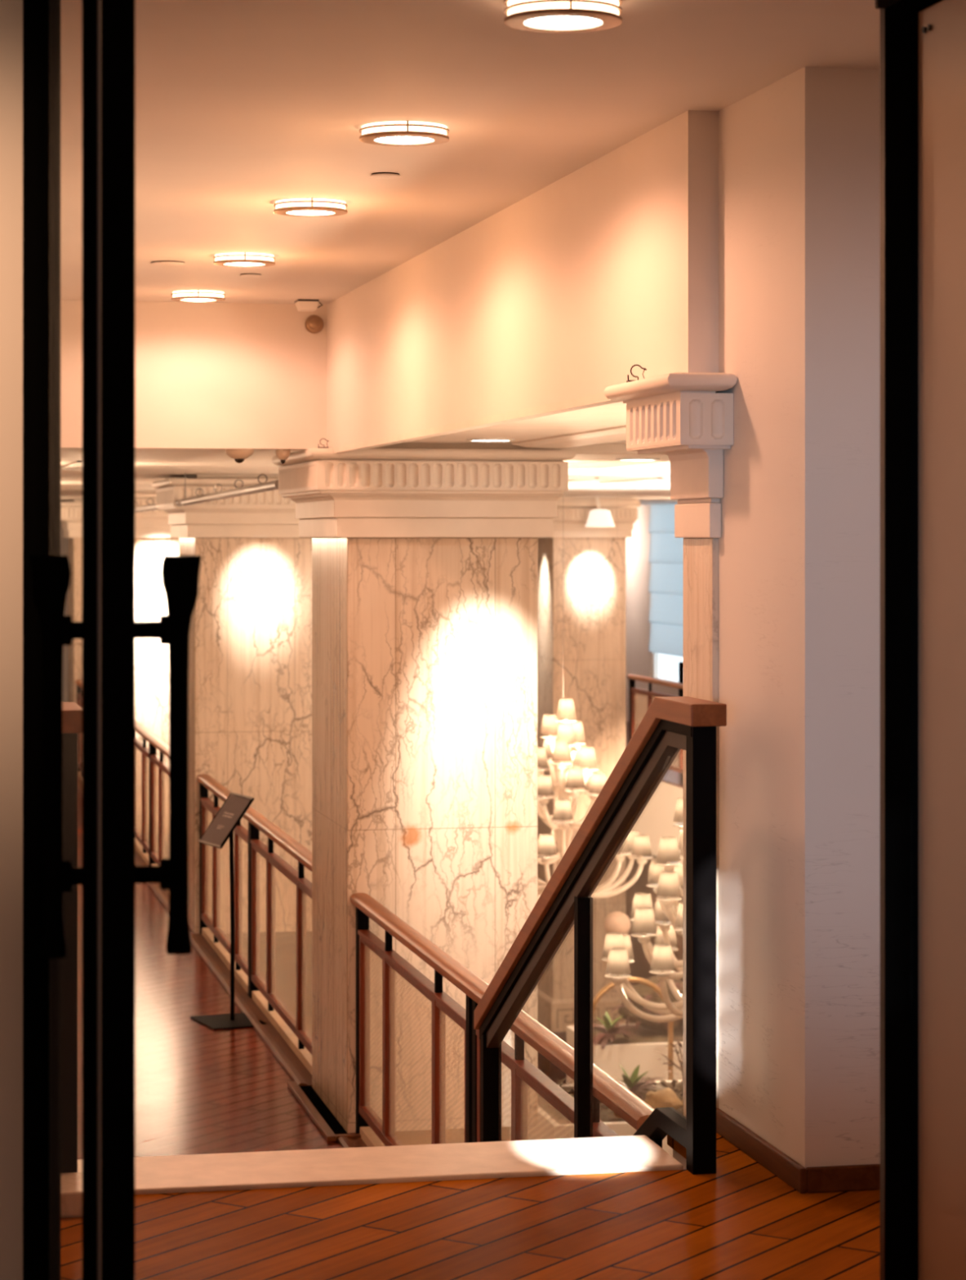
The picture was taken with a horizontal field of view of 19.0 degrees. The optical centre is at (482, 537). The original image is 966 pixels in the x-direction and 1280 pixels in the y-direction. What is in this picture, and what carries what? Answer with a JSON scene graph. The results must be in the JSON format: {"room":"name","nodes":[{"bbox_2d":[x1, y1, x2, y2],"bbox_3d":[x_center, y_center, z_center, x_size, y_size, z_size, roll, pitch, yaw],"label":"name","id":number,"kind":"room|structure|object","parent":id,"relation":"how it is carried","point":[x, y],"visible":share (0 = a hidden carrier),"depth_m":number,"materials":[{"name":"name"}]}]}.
{"room":"restaurant mezzanine","nodes":[
{"label":"restaurant mezzanine","id":0,"kind":"room"},
{"bbox_2d":[0,0,22,1279],"bbox_3d":[-1.901,0.025,4.842,2.222,2.950,0.150,0,0,-12],"label":"wall","id":1,"kind":"structure","parent":0,"point":[11,11],"depth_m":4.99,"materials":[{"name":"beige paint"}]},
{"bbox_2d":[60,522,168,858],"bbox_3d":[-4.676,2.725,48.143,10.000,6.650,0.200,0,0,-12],"label":"wall","id":2,"kind":"structure","parent":0,"point":[64,541],"depth_m":47.59,"materials":[{"name":"beige paint"}]},
{"bbox_2d":[60,300,326,450],"bbox_3d":[-1.636,-0.755,13.242,1.820,0.690,0.200,0,0,-12],"label":"wall","id":3,"kind":"structure","parent":0,"point":[208,375],"depth_m":13.22,"materials":[{"name":"beige paint"}]},
{"bbox_2d":[225,448,253,462],"bbox_3d":[-1.127,-0.379,13.325,0.132,0.067,0.132,0,0,-12],"label":"dome camera","id":4,"kind":"object","parent":3,"relation":"attached to","point":[238,455],"visible":1,"depth_m":13.28,"materials":[{"name":"beige plastic"}]},
{"bbox_2d":[275,448,290,463],"bbox_3d":[-0.927,-0.376,13.346,0.070,0.067,0.070,0,0,-12],"label":"dome camera","id":5,"kind":"object","parent":3,"relation":"attached to","point":[282,455],"visible":1,"depth_m":13.32,"materials":[{"name":"beige plastic"}]},
{"bbox_2d":[304,315,323,333],"bbox_3d":[-0.777,-0.987,13.296,0.086,0.086,0.038,0,0,-12],"label":"fire alarm","id":6,"kind":"object","parent":3,"relation":"attached to","point":[313,324],"visible":1,"depth_m":13.29,"materials":[{"name":"metal"}]},
{"bbox_2d":[77,789,355,1159],"bbox_3d":[-4.530,2.912,28.037,2.000,0.300,39.250,0,0,-12],"label":"floor","id":7,"kind":"structure","parent":0,"point":[199,1089],"depth_m":15.01,"materials":[{"name":"brown wood"}]},
{"bbox_2d":[60,702,81,1173],"bbox_3d":[-1.202,1.576,7.762,0.087,2.372,2.570,0,0,-12],"label":"stair railing","id":8,"kind":"object","parent":7,"relation":"on","point":[71,711],"visible":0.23,"depth_m":6.54,"materials":[{"name":"black metal"}]},
{"bbox_2d":[60,499,81,703],"bbox_3d":[-4.439,1.162,34.011,1.238,3.200,1.444,0,0,-12],"label":"pillar","id":9,"kind":"structure","parent":7,"relation":"on","point":[70,511],"depth_m":33.41,"materials":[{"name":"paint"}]},
{"bbox_2d":[75,679,81,771],"bbox_3d":[-4.120,2.204,30.641,0.092,1.116,5.686,0,0,-12],"label":"railing","id":10,"kind":"object","parent":7,"relation":"on","point":[78,682],"visible":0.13,"depth_m":33.31,"materials":[{"name":"brown wood"}]},
{"bbox_2d":[77,775,81,794],"bbox_3d":[-4.191,2.751,30.623,0.108,0.022,5.640,0,0,-12],"label":"trim","id":11,"kind":"structure","parent":7,"relation":"on","point":[79,781],"depth_m":32.05,"materials":[{"name":"brown wood"}]},
{"bbox_2d":[77,771,81,780],"bbox_3d":[-4.090,2.735,30.643,0.098,0.054,5.640,0,0,-12],"label":"trim","id":12,"kind":"structure","parent":7,"relation":"on","point":[79,773],"depth_m":33.07,"materials":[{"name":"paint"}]},
{"bbox_2d":[134,848,168,912],"bbox_3d":[-2.820,2.751,23.942,0.108,0.022,5.640,0,0,-12],"label":"trim","id":13,"kind":"structure","parent":7,"relation":"on","point":[162,895],"depth_m":22.48,"materials":[{"name":"brown wood"}]},
{"bbox_2d":[134,837,168,892],"bbox_3d":[-2.719,2.735,23.963,0.098,0.054,5.640,0,0,-12],"label":"trim","id":14,"kind":"structure","parent":7,"relation":"on","point":[139,848],"depth_m":24.83,"materials":[{"name":"paint"}]},
{"bbox_2d":[134,720,168,866],"bbox_3d":[-2.749,2.204,23.961,0.092,1.116,5.686,0,0,-12],"label":"railing","id":15,"kind":"object","parent":7,"relation":"on","point":[154,742],"visible":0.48,"depth_m":23.85,"materials":[{"name":"brown wood"}]},
{"bbox_2d":[134,490,178,834],"bbox_3d":[-3.067,1.162,27.331,1.238,3.200,1.444,0,0,-12],"label":"pillar","id":16,"kind":"structure","parent":7,"relation":"on","point":[153,541],"depth_m":26.78,"materials":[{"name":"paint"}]},
{"bbox_2d":[190,791,265,1030],"bbox_3d":[-1.446,2.108,16.415,0.331,1.306,0.450,0,0,-23],"label":"sign stand","id":17,"kind":"object","parent":7,"relation":"on","point":[221,828],"visible":1,"depth_m":16.37,"materials":[{"name":"black metal"}]},
{"bbox_2d":[151,474,311,933],"bbox_3d":[-1.696,1.162,20.650,1.238,3.200,1.444,0,0,-12],"label":"pillar","id":18,"kind":"structure","parent":7,"relation":"on","point":[250,707],"depth_m":20.13,"materials":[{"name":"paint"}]},
{"bbox_2d":[189,932,311,1086],"bbox_3d":[-1.446,2.751,17.250,0.108,0.022,5.664,0,0,-12],"label":"trim","id":19,"kind":"structure","parent":7,"relation":"on","point":[288,1060],"depth_m":16.50,"materials":[{"name":"brown wood"}]},
{"bbox_2d":[196,773,311,1054],"bbox_3d":[-1.375,2.204,17.268,0.092,1.116,5.686,0,0,-12],"label":"railing","id":20,"kind":"object","parent":7,"relation":"on","point":[257,823],"visible":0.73,"depth_m":17.15,"materials":[{"name":"brown wood"}]},
{"bbox_2d":[201,927,311,1075],"bbox_3d":[-1.345,2.735,17.270,0.098,0.054,5.664,0,0,-12],"label":"trim","id":21,"kind":"structure","parent":7,"relation":"on","point":[304,1056],"depth_m":16.63,"materials":[{"name":"paint"}]},
{"bbox_2d":[298,1085,347,1134],"bbox_3d":[-0.772,2.758,13.849,0.070,0.008,1.277,0,0,-12],"label":"trim","id":22,"kind":"structure","parent":7,"relation":"on","point":[308,1091],"depth_m":13.84,"materials":[{"name":"black metal"}]},
{"bbox_2d":[287,1081,360,1141],"bbox_3d":[-0.770,2.750,13.848,0.160,0.024,1.360,0,0,-12],"label":"trim","id":23,"kind":"structure","parent":7,"relation":"on","point":[308,1106],"depth_m":13.63,"materials":[{"name":"brown wood"}]},
{"bbox_2d":[337,1136,367,1147],"bbox_3d":[-0.215,2.751,11.252,0.108,0.022,4.030,0,0,-12],"label":"trim","id":24,"kind":"structure","parent":7,"relation":"on","point":[344,1142],"depth_m":13.08,"materials":[{"name":"brown wood"}]},
{"bbox_2d":[360,1126,384,1146],"bbox_3d":[-0.114,2.735,11.272,0.098,0.054,4.030,0,0,-12],"label":"trim","id":25,"kind":"structure","parent":7,"relation":"on","point":[368,1135],"depth_m":13.03,"materials":[{"name":"paint"}]},
{"bbox_2d":[271,442,575,1133],"bbox_3d":[-0.320,1.162,13.946,1.238,3.200,1.444,0,0,-12],"label":"pillar","id":26,"kind":"structure","parent":7,"relation":"on","point":[424,556],"depth_m":13.43,"materials":[{"name":"stone"}]},
{"bbox_2d":[317,438,328,448],"bbox_3d":[-0.731,-0.432,13.182,0.049,0.046,0.024,0,0,-12],"label":"wall hook","id":27,"kind":"object","parent":26,"relation":"on","point":[322,438],"visible":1,"depth_m":13.18,"materials":[{"name":"brown metal"}]},
{"bbox_2d":[350,893,654,1146],"bbox_3d":[-0.044,2.204,10.781,0.092,1.116,5.240,0,0,-12],"label":"railing","id":28,"kind":"object","parent":7,"relation":"on","point":[623,1102],"visible":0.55,"depth_m":11.39,"materials":[{"name":"brown wood"}]},
{"bbox_2d":[473,696,726,1174],"bbox_3d":[0.271,1.576,8.003,0.087,2.372,2.570,0,0,-12],"label":"stair railing","id":29,"kind":"object","parent":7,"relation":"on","point":[670,725],"visible":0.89,"depth_m":7.25,"materials":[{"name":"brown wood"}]},
{"bbox_2d":[60,401,677,505],"bbox_3d":[-0.509,-0.494,27.969,9.950,0.112,41.000,0,0,-12],"label":"ceiling","id":30,"kind":"structure","parent":0,"point":[151,466],"depth_m":17.19,"materials":[{"name":"white paint"}]},
{"bbox_2d":[60,460,81,470],"bbox_3d":[-2.389,-0.434,17.323,0.226,0.012,1.900,0,0,-12],"label":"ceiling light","id":31,"kind":"object","parent":30,"relation":"in","point":[75,465],"visible":0.33,"depth_m":17.42,"materials":[{"name":"white metal"}]},
{"bbox_2d":[134,497,182,512],"bbox_3d":[-2.731,-0.317,22.950,0.056,0.246,6.540,0,0,-12],"label":"pipe","id":32,"kind":"object","parent":30,"relation":"hanging from","point":[148,507],"visible":0.45,"depth_m":22.05,"materials":[{"name":"grey metal"}]},
{"bbox_2d":[180,472,278,506],"bbox_3d":[-1.531,-0.328,17.101,0.056,0.223,4.880,0,0,-12],"label":"track light","id":33,"kind":"object","parent":30,"relation":"hanging from","point":[273,485],"visible":0.99,"depth_m":16.55,"materials":[{"name":"grey metal"}]},
{"bbox_2d":[466,438,515,441],"bbox_3d":[0.033,-0.434,12.768,0.216,0.008,0.216,0,0,-12],"label":"recessed light","id":34,"kind":"object","parent":30,"relation":"in","point":[467,439],"visible":1,"depth_m":12.72,"materials":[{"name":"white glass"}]},
{"bbox_2d":[511,425,626,448],"bbox_3d":[0.827,-0.431,10.470,0.230,0.038,5.780,0,0,-12],"label":"trim","id":35,"kind":"structure","parent":30,"relation":"attached to","point":[614,433],"depth_m":12.33,"materials":[{"name":"paint"}]},
{"bbox_2d":[568,477,598,481],"bbox_3d":[0.452,-0.439,22.041,0.450,0.012,1.800,0,0,-12],"label":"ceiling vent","id":36,"kind":"object","parent":30,"relation":"in","point":[570,479],"visible":0.22,"depth_m":21.20,"materials":[{"name":"white metal"}]},
{"bbox_2d":[537,698,653,898],"bbox_3d":[0.644,1.019,22.315,1.357,3.548,1.328,0,0,-26],"label":"chandelier","id":37,"kind":"object","parent":30,"relation":"hanging from","point":[570,782],"visible":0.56,"depth_m":22.20,"materials":[{"name":"white glass"}]},
{"bbox_2d":[585,497,614,526],"bbox_3d":[1.277,-0.288,31.378,0.330,0.336,0.330,0,0,-12],"label":"pendant lamp","id":38,"kind":"object","parent":30,"relation":"attached to","point":[597,517],"visible":1,"depth_m":31.27,"materials":[{"name":"white fabric"}]},
{"bbox_2d":[585,509,614,526],"bbox_3d":[1.277,-0.215,31.378,0.330,0.190,0.330,0,0,-12],"label":"shade","id":39,"kind":"object","parent":38,"relation":"attached to","point":[597,517],"depth_m":31.27,"materials":[{"name":"white"}]},
{"bbox_2d":[557,444,669,461],"bbox_3d":[3.634,-0.423,14.844,6.910,0.054,1.080,0,0,-12],"label":"trim","id":40,"kind":"structure","parent":30,"relation":"attached to","point":[593,451],"depth_m":13.69,"materials":[{"name":"paint"}]},
{"bbox_2d":[615,457,659,460],"bbox_3d":[0.776,-0.392,14.421,0.220,0.008,0.220,0,0,-12],"label":"recessed light","id":41,"kind":"object","parent":40,"relation":"attached to","point":[620,459],"visible":1,"depth_m":14.34,"materials":[{"name":"white plastic"}]},
{"bbox_2d":[568,460,663,467],"bbox_3d":[0.733,-0.439,16.944,0.350,0.012,1.700,0,0,-12],"label":"ceiling light","id":42,"kind":"object","parent":30,"relation":"in","point":[591,464],"visible":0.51,"depth_m":16.91,"materials":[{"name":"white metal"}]},
{"bbox_2d":[604,911,631,933],"bbox_3d":[1.309,1.728,28.036,0.260,4.345,0.260,0,0,-12],"label":"globe ornament","id":43,"kind":"object","parent":30,"relation":"hanging from","point":[615,922],"visible":0.76,"depth_m":27.94,"materials":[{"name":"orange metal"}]},
{"bbox_2d":[599,476,670,483],"bbox_3d":[1.325,-0.439,22.016,0.450,0.012,1.800,0,0,-12],"label":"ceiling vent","id":44,"kind":"object","parent":30,"relation":"in","point":[659,479],"visible":0.69,"depth_m":22.20,"materials":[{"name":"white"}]},
{"bbox_2d":[600,797,683,1022],"bbox_3d":[1.414,1.329,18.538,1.357,3.548,1.328,0,0,-12],"label":"chandelier","id":45,"kind":"object","parent":30,"relation":"hanging from","point":[666,876],"visible":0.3,"depth_m":18.45,"materials":[{"name":"white fabric"}]},
{"bbox_2d":[225,931,564,1145],"bbox_3d":[0.309,6.100,28.086,8.100,0.100,41.100,0,0,-12],"label":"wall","id":46,"kind":"structure","parent":0,"point":[285,942],"depth_m":39.31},
{"bbox_2d":[527,1084,573,1140],"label":"planter","id":47,"kind":"object","parent":46,"relation":"on","point":[547,1127],"depth_m":19.40,"materials":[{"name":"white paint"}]},
{"bbox_2d":[537,497,640,1084],"bbox_3d":[1.063,2.803,32.467,1.130,6.495,1.330,0,0,-12],"label":"pillar","id":48,"kind":"structure","parent":46,"relation":"on","point":[582,569],"depth_m":32.00,"materials":[{"name":"stone"}]},
{"bbox_2d":[599,1102,636,1136],"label":"planter","id":49,"kind":"object","parent":46,"relation":"on","point":[622,1128],"depth_m":19.19,"materials":[{"name":"white paint"}]},
{"bbox_2d":[537,1075,683,1124],"bbox_3d":[1.030,3.864,19.898,1.400,0.105,1.415,0,0,-12],"label":"ground cover","id":50,"kind":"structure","parent":49,"relation":"in","point":[679,1088],"depth_m":20.20,"materials":[{"name":"plant"}]},
{"bbox_2d":[611,1063,666,1100],"bbox_3d":[1.017,3.792,19.984,0.513,0.276,0.516,0,0,-12],"label":"plant","id":51,"kind":"object","parent":49,"relation":"on","point":[633,1083],"visible":0.52,"depth_m":19.97,"materials":[{"name":"green plant"}]},
{"bbox_2d":[566,1023,683,1084],"bbox_3d":[1.488,5.150,24.704,1.350,1.800,1.000,0,0,-12],"label":"planter","id":52,"kind":"object","parent":46,"relation":"on","point":[631,1053],"visible":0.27,"depth_m":24.18,"materials":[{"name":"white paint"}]},
{"bbox_2d":[592,1010,637,1048],"bbox_3d":[1.054,4.137,24.278,0.538,0.279,0.524,0,0,-12],"label":"plant","id":53,"kind":"object","parent":52,"relation":"on","point":[611,1029],"visible":0.93,"depth_m":24.25,"materials":[{"name":"green plant"}]},
{"bbox_2d":[608,975,683,1032],"bbox_3d":[1.575,4.037,24.790,0.878,0.540,0.832,0,0,42],"label":"moss mound","id":54,"kind":"object","parent":52,"relation":"on","point":[646,993],"visible":0.34,"depth_m":24.62,"materials":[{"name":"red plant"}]},
{"bbox_2d":[592,977,673,1080],"bbox_3d":[1.205,4.819,23.523,0.840,2.461,0.200,0,0,-12],"label":"arch","id":55,"kind":"object","parent":46,"relation":"on","point":[635,980],"visible":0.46,"depth_m":23.55,"materials":[{"name":"beige"}]},
{"bbox_2d":[662,1135,672,1156],"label":"planter","id":56,"kind":"object","parent":46,"relation":"on","point":[665,1147],"depth_m":19.24,"materials":[{"name":"white paint"}]},
{"bbox_2d":[644,1087,682,1109],"bbox_3d":[1.215,3.814,19.444,0.231,0.192,0.249,0,0,-38],"label":"rock","id":57,"kind":"object","parent":56,"relation":"on","point":[666,1097],"visible":0.66,"depth_m":19.38,"materials":[{"name":"beige stone"}]},
{"bbox_2d":[655,1036,683,1080],"bbox_3d":[1.393,3.699,20.040,0.369,0.409,0.388,0,0,-12],"label":"shrub","id":58,"kind":"object","parent":56,"relation":"in","point":[680,1046],"visible":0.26,"depth_m":20.06,"materials":[{"name":"plant"}]},
{"bbox_2d":[603,372,737,1116],"bbox_3d":[0.761,2.821,7.483,0.759,6.459,0.653,0,0,-12],"label":"pilaster","id":59,"kind":"object","parent":46,"relation":"on","point":[683,417],"visible":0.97,"depth_m":7.32,"materials":[{"name":"paint"}]},
{"bbox_2d":[626,364,646,382],"bbox_3d":[0.406,-0.433,7.597,0.051,0.048,0.024,0,0,-12],"label":"wall hook","id":60,"kind":"object","parent":59,"relation":"on","point":[644,369],"visible":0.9,"depth_m":7.59,"materials":[{"name":"brown metal"}]},
{"bbox_2d":[60,0,879,304],"bbox_3d":[-0.621,-1.125,9.367,2.250,0.110,8.200,0,0,-12],"label":"ceiling","id":61,"kind":"structure","parent":0,"point":[242,108],"depth_m":7.21,"materials":[{"name":"paint"}]},
{"bbox_2d":[171,289,225,302],"bbox_3d":[-1.253,-1.067,12.667,0.237,0.050,0.237,0,0,-12],"label":"ceiling light","id":62,"kind":"object","parent":61,"relation":"attached to","point":[190,295],"visible":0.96,"depth_m":12.58,"materials":[{"name":"glass"}]},
{"bbox_2d":[172,289,223,297],"bbox_3d":[-1.253,-1.069,12.667,0.224,0.035,0.224,0,0,-12],"label":"diffuser","id":63,"kind":"object","parent":62,"relation":"attached to","point":[190,293],"depth_m":12.57,"materials":[{"name":"white"}]},
{"bbox_2d":[184,298,213,301],"bbox_3d":[-1.253,-1.051,12.667,0.164,0.018,0.164,0,0,-12],"label":"diffuser","id":64,"kind":"object","parent":62,"relation":"attached to","point":[185,300],"depth_m":12.64,"materials":[{"name":"white plastic"}]},
{"bbox_2d":[213,252,275,266],"bbox_3d":[-0.913,-1.067,11.011,0.237,0.050,0.237,0,0,-12],"label":"ceiling light","id":65,"kind":"object","parent":61,"relation":"attached to","point":[234,259],"visible":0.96,"depth_m":10.93,"materials":[{"name":"metal"}]},
{"bbox_2d":[214,252,273,261],"bbox_3d":[-0.913,-1.069,11.011,0.224,0.035,0.224,0,0,-12],"label":"diffuser","id":66,"kind":"object","parent":65,"relation":"attached to","point":[234,256],"depth_m":10.91,"materials":[{"name":"white"}]},
{"bbox_2d":[226,262,261,266],"bbox_3d":[-0.913,-1.051,11.011,0.164,0.018,0.164,0,0,-12],"label":"diffuser","id":67,"kind":"object","parent":65,"relation":"attached to","point":[228,264],"depth_m":11.00,"materials":[{"name":"white plastic"}]},
{"bbox_2d":[294,298,322,311],"bbox_3d":[-0.792,-1.056,13.096,0.114,0.047,0.124,0,0,-12],"label":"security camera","id":68,"kind":"object","parent":61,"relation":"attached to","point":[303,305],"visible":1,"depth_m":13.04,"materials":[{"name":"white plastic"}]},
{"bbox_2d":[273,197,346,217],"bbox_3d":[-0.555,-1.067,9.268,0.237,0.050,0.237,0,0,-12],"label":"ceiling light","id":69,"kind":"object","parent":61,"relation":"attached to","point":[301,207],"visible":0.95,"depth_m":9.19,"materials":[{"name":"metal"}]},
{"bbox_2d":[288,210,331,215],"bbox_3d":[-0.555,-1.051,9.268,0.164,0.018,0.164,0,0,-12],"label":"diffuser","id":70,"kind":"object","parent":69,"relation":"attached to","point":[290,212],"depth_m":9.26,"materials":[{"name":"white glass"}]},
{"bbox_2d":[275,198,345,208],"bbox_3d":[-0.555,-1.069,9.268,0.224,0.035,0.224,0,0,-12],"label":"diffuser","id":71,"kind":"object","parent":69,"relation":"attached to","point":[292,203],"depth_m":9.17,"materials":[{"name":"white"}]},
{"bbox_2d":[359,120,448,146],"bbox_3d":[-0.207,-1.067,7.573,0.237,0.050,0.237,0,0,-12],"label":"ceiling light","id":72,"kind":"object","parent":61,"relation":"attached to","point":[395,133],"visible":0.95,"depth_m":7.50,"materials":[{"name":"metal"}]},
{"bbox_2d":[361,120,446,135],"bbox_3d":[-0.207,-1.069,7.573,0.224,0.035,0.224,0,0,-12],"label":"diffuser","id":73,"kind":"object","parent":72,"relation":"attached to","point":[395,127],"depth_m":7.47,"materials":[{"name":"white"}]},
{"bbox_2d":[375,136,432,143],"bbox_3d":[-0.207,-1.051,7.573,0.164,0.018,0.164,0,0,-12],"label":"diffuser","id":74,"kind":"object","parent":72,"relation":"attached to","point":[379,140],"depth_m":7.56,"materials":[{"name":"white glass"}]},
{"bbox_2d":[504,0,622,33],"bbox_3d":[0.161,-1.055,5.780,0.237,0.050,0.237,0,0,-12],"label":"ceiling light","id":75,"kind":"object","parent":61,"relation":"attached to","point":[562,16],"visible":1,"depth_m":5.72,"materials":[{"name":"glass"}]},
{"bbox_2d":[506,0,618,15],"bbox_3d":[0.161,-1.058,5.780,0.224,0.035,0.224,0,0,-12],"label":"diffuser","id":76,"kind":"object","parent":75,"relation":"attached to","point":[514,7],"depth_m":5.68,"materials":[{"name":"white glass"}]},
{"bbox_2d":[524,16,601,27],"bbox_3d":[0.161,-1.039,5.780,0.164,0.018,0.164,0,0,-12],"label":"diffuser","id":77,"kind":"object","parent":75,"relation":"attached to","point":[529,21],"depth_m":5.77,"materials":[{"name":"white glass"}]},
{"bbox_2d":[60,1132,879,1279],"bbox_3d":[-0.186,1.625,2.524,4.650,0.250,9.020,0,0,-12],"label":"floor","id":78,"kind":"structure","parent":0,"point":[741,1223],"depth_m":6.23,"materials":[{"name":"brown wood"}]},
{"bbox_2d":[60,1172,81,1217],"bbox_3d":[-0.950,1.471,6.441,0.130,0.058,0.200,0,0,-12],"label":"trim","id":79,"kind":"structure","parent":78,"relation":"on","point":[70,1182],"depth_m":6.35,"materials":[{"name":"stone"}]},
{"bbox_2d":[326,110,718,448],"bbox_3d":[-0.077,-0.755,10.407,0.095,0.690,6.380,0,0,-12],"label":"wall","id":80,"kind":"structure","parent":0,"point":[610,267],"depth_m":8.83,"materials":[{"name":"beige paint"}]},
{"bbox_2d":[333,392,619,454],"bbox_3d":[-0.070,-0.412,10.424,0.115,0.065,5.510,0,0,-12],"label":"trim","id":81,"kind":"structure","parent":80,"relation":"attached to","point":[599,399],"depth_m":9.74,"materials":[{"name":"paint"}]},
{"bbox_2d":[626,504,678,724],"bbox_3d":[1.625,2.775,42.189,0.150,6.550,14.000,0,0,-12],"label":"wall","id":82,"kind":"structure","parent":0,"point":[638,659],"depth_m":39.30,"materials":[{"name":"beige paint"}]},
{"bbox_2d":[631,781,683,866],"bbox_3d":[3.252,2.975,28.792,2.050,0.810,40.900,0,0,-12],"label":"trim","id":83,"kind":"structure","parent":82,"relation":"attached to","point":[655,821],"depth_m":30.42,"materials":[{"name":"beige paint"}]},
{"bbox_2d":[648,503,683,657],"bbox_3d":[2.578,0.522,37.025,0.041,2.025,3.400,0,0,-12],"label":"window blind","id":84,"kind":"object","parent":82,"relation":"attached to","point":[665,557],"visible":0.43,"depth_m":37.87,"materials":[{"name":"white fabric"}]},
{"bbox_2d":[652,652,683,682],"bbox_3d":[2.671,0.725,37.044,0.090,2.450,3.500,0,0,-12],"label":"window","id":85,"kind":"structure","parent":82,"relation":"in","point":[664,667],"depth_m":38.32,"materials":[{"name":"white glass"}]},
{"bbox_2d":[626,853,683,1023],"bbox_3d":[3.350,4.715,28.812,0.150,2.670,40.900,0,0,-12],"label":"wall","id":86,"kind":"structure","parent":0,"point":[640,967],"depth_m":35.34,"materials":[{"name":"beige paint"}]},
{"bbox_2d":[626,721,683,788],"bbox_3d":[3.252,2.560,28.792,2.050,0.020,40.900,0,0,-12],"label":"floor","id":87,"kind":"structure","parent":0,"point":[671,777],"depth_m":30.93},
{"bbox_2d":[626,674,683,782],"bbox_3d":[2.237,2.035,29.186,0.085,1.030,5.880,0,0,-12],"label":"railing","id":88,"kind":"object","parent":87,"relation":"on","point":[633,691],"visible":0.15,"depth_m":31.25,"materials":[{"name":"brown wood"}]},
{"bbox_2d":[678,662,683,759],"bbox_3d":[2.445,1.990,32.352,0.050,1.120,1.650,0,0,-12],"label":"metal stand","id":89,"kind":"object","parent":87,"relation":"on","point":[680,664],"visible":0.18,"depth_m":33.11,"materials":[{"name":"black metal"}]},
{"bbox_2d":[672,1149,685,1169],"bbox_3d":[0.874,3.790,7.131,0.720,4.520,0.420,0,0,-12],"label":"wall","id":90,"kind":"structure","parent":0,"point":[677,1156],"depth_m":7.20,"materials":[{"name":"beige paint"}]},
{"bbox_2d":[77,1135,683,1194],"bbox_3d":[-0.284,1.614,6.858,1.482,0.252,0.350,0,0,-12],"label":"step","id":91,"kind":"structure","parent":90,"relation":"attached to","point":[627,1153],"depth_m":6.83,"materials":[{"name":"stone"}]},
{"bbox_2d":[718,66,879,1168],"bbox_3d":[0.961,0.200,7.004,0.600,2.600,0.704,0,0,-12],"label":"wall","id":92,"kind":"structure","parent":0,"point":[799,154],"depth_m":6.64,"materials":[{"name":"beige paint"}]},
{"bbox_2d":[715,1107,806,1193],"bbox_3d":[0.661,1.471,6.935,0.016,0.058,0.720,0,0,-12],"label":"baseboard","id":93,"kind":"structure","parent":92,"relation":"attached to","point":[762,1152],"depth_m":6.87,"materials":[{"name":"brown wood"}]},
{"bbox_2d":[805,1164,879,1193],"bbox_3d":[1.034,1.471,6.652,0.600,0.058,0.016,0,0,-12],"label":"baseboard","id":94,"kind":"structure","parent":92,"relation":"attached to","point":[865,1176],"depth_m":6.60,"materials":[{"name":"brown wood"}]},
{"bbox_3d":[-0.010,-1.255,5.230,1.640,0.390,0.150,0,0,-12],"label":"wall","id":95,"kind":"structure","parent":0,"visible":0},
{"bbox_2d":[22,0,200,1279],"bbox_3d":[-0.613,0.245,4.568,0.247,2.490,0.895,0,0,-12],"label":"door","id":96,"kind":"structure","parent":95,"relation":"in","point":[108,629],"depth_m":4.13,"materials":[{"name":"black metal"}]},
{"bbox_2d":[53,0,899,1279],"bbox_3d":[-0.010,0.220,5.233,1.640,2.560,0.144,0,0,-12],"label":"trim","id":97,"kind":"structure","parent":95,"relation":"attached to","point":[56,2],"depth_m":5.01,"materials":[{"name":"brown metal"}]},
{"bbox_2d":[875,0,965,1279],"bbox_3d":[0.845,0.235,4.872,0.065,2.510,0.906,0,0,-12],"label":"door","id":98,"kind":"structure","parent":95,"relation":"in","point":[925,40],"depth_m":5.13,"materials":[{"name":"brown metal"}]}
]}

